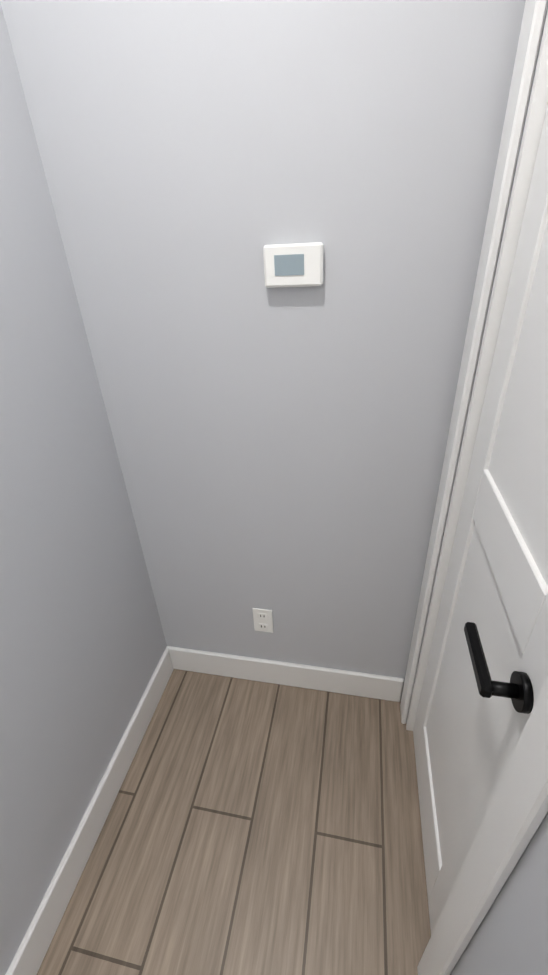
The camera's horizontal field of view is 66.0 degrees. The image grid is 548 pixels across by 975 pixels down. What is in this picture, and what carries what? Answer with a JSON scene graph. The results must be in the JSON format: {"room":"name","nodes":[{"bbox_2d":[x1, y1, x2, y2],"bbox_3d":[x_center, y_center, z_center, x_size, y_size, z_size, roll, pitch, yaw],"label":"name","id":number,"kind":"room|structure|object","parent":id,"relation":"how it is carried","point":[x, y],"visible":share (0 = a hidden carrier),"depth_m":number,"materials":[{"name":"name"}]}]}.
{"room":"hallway","nodes":[
{"label":"hallway","id":0,"kind":"room"},
{"bbox_2d":[37,669,430,974],"bbox_3d":[-2.973,2.720,-1.266,8.517,0.050,9.300,3,31,11],"label":"floor","id":1,"kind":"structure","parent":0,"point":[251,827],"depth_m":1.24,"materials":[{"name":"brown wood"}]},
{"bbox_2d":[0,0,547,974],"bbox_3d":[-3.067,1.123,-2.263,5.757,3.720,8.440,3,31,11],"label":"wall","id":2,"kind":"structure","parent":0,"point":[208,440],"depth_m":0.97,"materials":[{"name":"grey paint"}]},
{"bbox_2d":[5,650,172,974],"bbox_3d":[-0.544,1.006,1.254,0.020,0.130,1.202,3,31,11],"label":"baseboard","id":3,"kind":"structure","parent":2,"relation":"attached to","point":[29,956],"depth_m":1.22,"materials":[{"name":"white wood"}]},
{"bbox_2d":[252,608,272,632],"bbox_3d":[-0.040,0.485,1.537,0.072,0.116,0.008,3,31,11],"label":"outlet","id":4,"kind":"object","parent":2,"relation":"attached to","point":[263,620],"visible":1,"depth_m":1.53,"materials":[{"name":"white plastic"}]},
{"bbox_2d":[165,646,403,701],"bbox_3d":[0.040,0.736,1.661,0.927,0.130,0.022,3,31,11],"label":"baseboard","id":5,"kind":"structure","parent":2,"relation":"attached to","point":[368,685],"depth_m":1.65,"materials":[{"name":"white wood"}]},
{"bbox_2d":[263,242,323,287],"bbox_3d":[0.043,-0.487,0.926,0.130,0.084,0.023,3,31,11],"label":"thermostat","id":6,"kind":"object","parent":2,"relation":"attached to","point":[294,265],"visible":1,"depth_m":0.92,"materials":[{"name":"white plastic"}]},
{"bbox_2d":[400,0,547,974],"bbox_3d":[0.413,0.081,0.722,0.162,2.175,0.750,3,31,11],"label":"hall door","id":7,"kind":"structure","parent":2,"relation":"in","point":[477,720],"depth_m":0.75,"materials":[{"name":"white wood"}]}
]}

